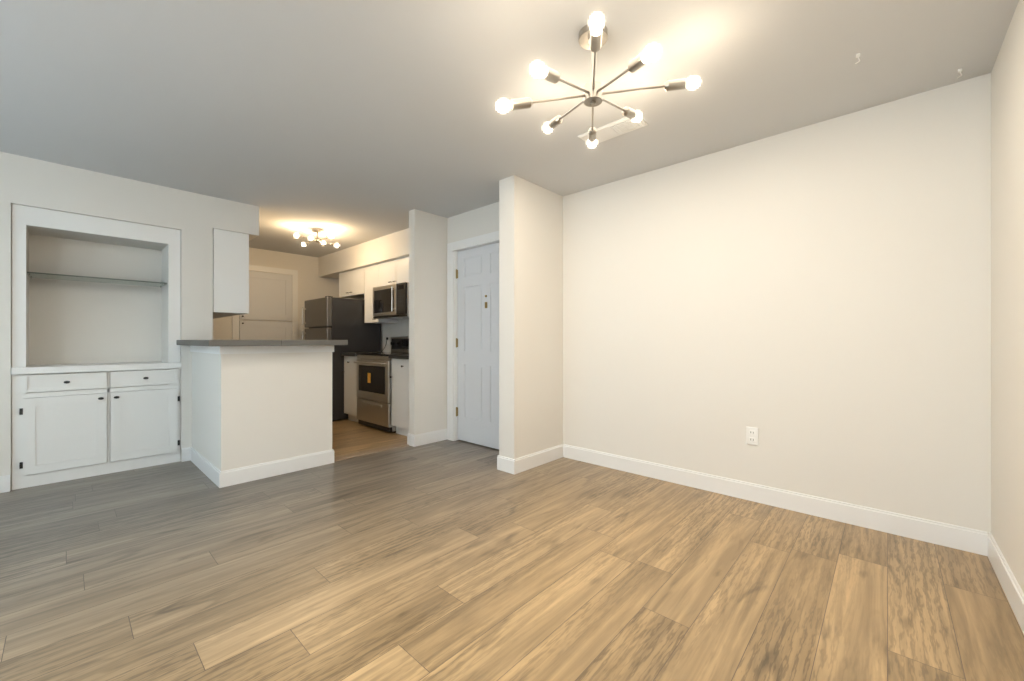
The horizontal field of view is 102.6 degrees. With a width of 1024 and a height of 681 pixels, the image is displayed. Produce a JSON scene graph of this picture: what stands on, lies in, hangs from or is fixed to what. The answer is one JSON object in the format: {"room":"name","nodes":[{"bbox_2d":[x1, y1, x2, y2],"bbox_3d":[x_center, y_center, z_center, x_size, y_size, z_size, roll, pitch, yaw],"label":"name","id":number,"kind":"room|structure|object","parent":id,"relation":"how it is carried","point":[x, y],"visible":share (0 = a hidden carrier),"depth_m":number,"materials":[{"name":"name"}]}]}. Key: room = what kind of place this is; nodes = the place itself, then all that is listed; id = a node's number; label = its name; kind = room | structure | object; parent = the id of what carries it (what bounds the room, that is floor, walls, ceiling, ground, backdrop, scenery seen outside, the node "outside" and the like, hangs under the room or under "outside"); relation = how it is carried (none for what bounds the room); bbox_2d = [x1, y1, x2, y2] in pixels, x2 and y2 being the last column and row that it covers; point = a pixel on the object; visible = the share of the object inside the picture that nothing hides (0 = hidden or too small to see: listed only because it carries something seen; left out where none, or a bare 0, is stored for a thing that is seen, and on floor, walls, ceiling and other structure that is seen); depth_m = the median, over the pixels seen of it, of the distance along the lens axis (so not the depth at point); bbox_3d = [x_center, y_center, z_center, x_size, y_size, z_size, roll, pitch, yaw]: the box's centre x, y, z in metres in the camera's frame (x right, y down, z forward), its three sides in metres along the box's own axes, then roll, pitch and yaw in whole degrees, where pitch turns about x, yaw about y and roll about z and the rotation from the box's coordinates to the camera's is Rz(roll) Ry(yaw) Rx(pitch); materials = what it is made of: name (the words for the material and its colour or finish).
{"room":"empty living room","nodes":[
{"label":"empty living room","id":0,"kind":"room"},
{"bbox_2d":[160,192,255,470],"bbox_3d":[-3.111,-0.130,4.256,3.162,2.410,0.547,0,0,42],"label":"wall","id":1,"kind":"structure","parent":0,"point":[210,376],"depth_m":3.65,"materials":[{"name":"white paint"}]},
{"bbox_2d":[0,475,9,492],"bbox_3d":[-4.088,1.016,2.368,0.013,0.117,1.508,0,0,42],"label":"baseboard","id":2,"kind":"structure","parent":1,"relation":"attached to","point":[4,480],"depth_m":2.90,"materials":[{"name":"white wood"}]},
{"bbox_2d":[184,447,223,487],"bbox_3d":[-2.510,1.016,3.334,1.033,0.117,0.025,0,0,42],"label":"baseboard","id":3,"kind":"structure","parent":1,"relation":"attached to","point":[212,472],"depth_m":3.28,"materials":[{"name":"white wood"}]},
{"bbox_2d":[213,228,248,318],"bbox_3d":[-3.243,-0.653,4.469,1.579,0.777,0.336,0,0,42],"label":"upper cabinet","id":4,"kind":"object","parent":1,"relation":"attached to","point":[230,273],"visible":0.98,"depth_m":3.92,"materials":[{"name":"white wood"}]},
{"bbox_2d":[176,340,347,345],"bbox_3d":[-2.182,0.018,3.566,1.195,0.045,0.980,0,0,42],"label":"countertop","id":5,"kind":"structure","parent":1,"relation":"on","point":[255,342],"depth_m":3.11,"materials":[{"name":"grey stone"}]},
{"bbox_2d":[256,248,315,339],"bbox_3d":[-3.818,-0.130,5.913,0.120,2.410,1.960,0,0,42],"label":"wall","id":6,"kind":"structure","parent":0,"point":[305,265],"depth_m":6.38,"materials":[{"name":"white paint"}]},
{"bbox_2d":[232,265,297,339],"bbox_3d":[-3.595,-0.011,6.021,0.055,2.148,0.860,0,0,42],"label":"closet door","id":7,"kind":"structure","parent":6,"relation":"in","point":[273,296],"depth_m":6.06,"materials":[{"name":"white wood"}]},
{"bbox_2d":[242,345,333,466],"bbox_3d":[-1.855,0.558,3.385,0.132,1.033,0.719,0,0,42],"label":"wall","id":8,"kind":"structure","parent":0,"point":[253,405],"depth_m":3.32,"materials":[{"name":"white paint"}]},
{"bbox_2d":[224,449,333,486],"bbox_3d":[-1.855,1.016,3.316,0.043,0.117,0.823,0,0,42],"label":"baseboard","id":9,"kind":"structure","parent":8,"relation":"attached to","point":[240,475],"depth_m":3.26,"materials":[{"name":"white wood"}]},
{"bbox_2d":[408,209,443,434],"bbox_3d":[-0.904,-0.130,4.327,0.100,2.410,0.360,0,0,42],"label":"wall","id":10,"kind":"structure","parent":0,"point":[425,230],"depth_m":4.27,"materials":[{"name":"white paint"}]},
{"bbox_2d":[412,429,446,446],"bbox_3d":[-0.846,1.016,4.306,0.013,0.117,0.433,0,0,42],"label":"baseboard","id":11,"kind":"structure","parent":10,"relation":"attached to","point":[439,435],"depth_m":4.28,"materials":[{"name":"white wood"}]},
{"bbox_2d":[0,0,1018,257],"bbox_3d":[-1.899,-1.365,2.642,7.370,0.060,5.170,0,0,42],"label":"ceiling","id":12,"kind":"structure","parent":0,"point":[348,122],"depth_m":2.15,"materials":[{"name":"white paint"}]},
{"bbox_2d":[295,228,338,246],"bbox_3d":[-2.338,-1.243,4.923,0.464,0.183,0.484,0,0,42],"label":"kitchen ceiling light","id":13,"kind":"object","parent":12,"relation":"attached to","point":[318,230],"visible":1,"depth_m":4.90,"materials":[{"name":"silver metal"}]},
{"bbox_2d":[496,12,699,147],"bbox_3d":[0.347,-1.140,1.793,0.780,0.389,0.863,0,0,42],"label":"sputnik chandelier","id":14,"kind":"object","parent":12,"relation":"hanging from","point":[593,35],"visible":1,"depth_m":1.73,"materials":[{"name":"silver metal"}]},
{"bbox_2d":[578,117,647,143],"bbox_3d":[0.633,-1.327,2.600,0.400,0.014,0.170,0,0,42],"label":"ceiling vent","id":15,"kind":"object","parent":12,"relation":"in","point":[624,125],"visible":0.75,"depth_m":2.56,"materials":[{"name":"white metal"}]},
{"bbox_2d":[855,53,961,77],"bbox_3d":[1.908,-1.314,1.965,0.614,0.042,0.017,0,0,-10],"label":"ceiling hook","id":16,"kind":"object","parent":12,"relation":"attached to","point":[858,56],"visible":0.94,"depth_m":1.92,"materials":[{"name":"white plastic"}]},
{"bbox_2d":[0,419,1023,680],"bbox_3d":[-1.899,1.105,2.642,7.370,0.060,5.170,0,0,42],"label":"floor","id":17,"kind":"structure","parent":0,"point":[450,561],"depth_m":1.82,"materials":[{"name":"wood"}]},
{"bbox_2d":[11,204,180,489],"bbox_3d":[-3.406,0.046,3.419,0.458,2.057,0.954,0,0,42],"label":"tall cabinet","id":18,"kind":"object","parent":17,"relation":"on","point":[95,370],"visible":1,"depth_m":3.37,"materials":[{"name":"white wood"}]},
{"bbox_2d":[27,272,166,287],"bbox_3d":[-3.441,-0.500,3.442,0.325,0.019,0.801,0,0,42],"label":"glass shelf","id":19,"kind":"object","parent":18,"relation":"in","point":[89,279],"visible":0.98,"depth_m":3.36,"materials":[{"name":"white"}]},
{"bbox_2d":[302,296,380,421],"bbox_3d":[-2.449,0.245,5.875,0.750,1.660,0.826,0,0,42],"label":"refrigerator","id":20,"kind":"object","parent":17,"relation":"on","point":[330,318],"visible":0.52,"depth_m":5.54,"materials":[{"name":"grey metal"}]},
{"bbox_2d":[342,356,388,421],"bbox_3d":[-1.918,0.640,5.592,0.400,0.870,0.574,0,0,42],"label":"base cabinet","id":21,"kind":"object","parent":17,"relation":"on","point":[350,368],"depth_m":5.39,"materials":[{"name":"white wood"}]},
{"bbox_2d":[341,352,396,355],"bbox_3d":[-1.932,0.183,5.577,0.400,0.040,0.613,0,0,42],"label":"countertop","id":22,"kind":"structure","parent":21,"relation":"on","point":[351,353],"depth_m":5.41,"materials":[{"name":"black stone"}]},
{"bbox_2d":[334,443,407,461],"bbox_3d":[-1.351,1.073,3.944,0.080,0.006,0.784,0,0,42],"label":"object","id":23,"kind":"structure","parent":17,"relation":"on","point":[400,445],"depth_m":3.91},
{"bbox_2d":[354,336,408,432],"bbox_3d":[-1.522,0.510,5.147,0.764,1.130,0.647,0,0,42],"label":"range","id":24,"kind":"object","parent":17,"relation":"on","point":[373,390],"visible":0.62,"depth_m":4.95,"materials":[{"name":"silver metal"}]},
{"bbox_2d":[390,360,408,435],"bbox_3d":[-0.986,0.640,4.738,0.560,0.870,0.574,0,0,42],"label":"base cabinet","id":25,"kind":"object","parent":17,"relation":"on","point":[399,376],"depth_m":4.60,"materials":[{"name":"white wood"}]},
{"bbox_2d":[389,356,408,359],"bbox_3d":[-1.000,0.183,4.723,0.560,0.040,0.613,0,0,42],"label":"countertop","id":26,"kind":"structure","parent":25,"relation":"on","point":[392,357],"depth_m":4.55,"materials":[{"name":"stone"}]},
{"bbox_2d":[496,175,539,458],"bbox_3d":[0.071,-0.130,3.489,0.170,2.410,0.340,0,0,42],"label":"wall","id":27,"kind":"structure","parent":0,"point":[518,206],"depth_m":3.39,"materials":[{"name":"white paint"}]},
{"bbox_2d":[497,455,507,470],"bbox_3d":[0.009,1.016,3.556,0.013,0.117,0.383,0,0,42],"label":"baseboard","id":28,"kind":"structure","parent":27,"relation":"attached to","point":[502,462],"depth_m":3.38,"materials":[{"name":"white wood"}]},
{"bbox_2d":[508,444,563,474],"bbox_3d":[0.235,1.016,3.532,0.013,0.117,0.653,0,0,42],"label":"baseboard","id":29,"kind":"structure","parent":27,"relation":"attached to","point":[521,464],"depth_m":3.48,"materials":[{"name":"white wood"}]},
{"bbox_2d":[316,51,999,547],"bbox_3d":[-0.318,-0.130,4.367,7.370,2.410,0.490,0,0,42],"label":"wall","id":30,"kind":"structure","parent":0,"point":[830,308],"depth_m":2.58,"materials":[{"name":"white paint"}]},
{"bbox_2d":[339,268,362,298],"bbox_3d":[-2.243,-0.838,6.080,0.778,0.366,0.295,0,0,42],"label":"upper cabinet","id":31,"kind":"object","parent":30,"relation":"attached to","point":[350,282],"depth_m":5.98,"materials":[{"name":"white wood"}]},
{"bbox_2d":[363,264,397,323],"bbox_3d":[-1.813,-0.633,5.686,0.380,0.776,0.295,0,0,42],"label":"upper cabinet","id":32,"kind":"object","parent":30,"relation":"attached to","point":[363,282],"depth_m":5.59,"materials":[{"name":"white wood"}]},
{"bbox_2d":[379,256,408,286],"bbox_3d":[-1.387,-0.861,5.295,0.768,0.321,0.295,0,0,42],"label":"upper cabinet","id":33,"kind":"object","parent":30,"relation":"attached to","point":[396,271],"depth_m":5.19,"materials":[{"name":"white wood"}]},
{"bbox_2d":[373,282,408,319],"bbox_3d":[-1.437,-0.491,5.240,0.764,0.409,0.425,0,0,42],"label":"over-the-range microwave","id":34,"kind":"object","parent":33,"relation":"attached to","point":[391,301],"visible":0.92,"depth_m":5.07,"materials":[{"name":"silver metal"}]},
{"bbox_2d":[447,231,498,440],"bbox_3d":[-0.263,0.013,4.110,1.110,2.125,0.095,0,0,42],"label":"door frame","id":35,"kind":"structure","parent":30,"relation":"attached to","point":[453,248],"depth_m":4.40,"materials":[{"name":"white wood"}]},
{"bbox_2d":[456,242,498,448],"bbox_3d":[-0.279,0.053,4.095,0.901,2.020,0.138,0,0,42],"label":"entry door","id":36,"kind":"structure","parent":30,"relation":"in","point":[477,345],"depth_m":4.19,"materials":[{"name":"white wood"}]},
{"bbox_2d":[746,427,757,444],"bbox_3d":[1.610,0.640,2.749,0.072,0.116,0.008,0,0,42],"label":"outlet","id":37,"kind":"object","parent":30,"relation":"attached to","point":[752,435],"visible":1,"depth_m":2.75,"materials":[{"name":"white plastic"}]},
{"bbox_2d":[564,444,983,554],"bbox_3d":[1.418,1.016,2.924,2.580,0.117,0.013,0,0,42],"label":"baseboard","id":38,"kind":"structure","parent":30,"relation":"attached to","point":[939,533],"depth_m":2.55,"materials":[{"name":"white wood"}]},
{"bbox_2d":[1000,0,1023,592],"bbox_3d":[0.760,-0.130,0.178,0.120,2.410,4.890,0,0,42],"label":"wall","id":39,"kind":"structure","parent":0,"point":[1012,48],"depth_m":1.69,"materials":[{"name":"white paint"}]},
{"bbox_2d":[984,531,1023,633],"bbox_3d":[0.732,1.016,0.245,0.013,0.117,4.890,0,0,42],"label":"baseboard","id":40,"kind":"structure","parent":39,"relation":"attached to","point":[984,543],"depth_m":1.73,"materials":[{"name":"white wood"}]}
]}

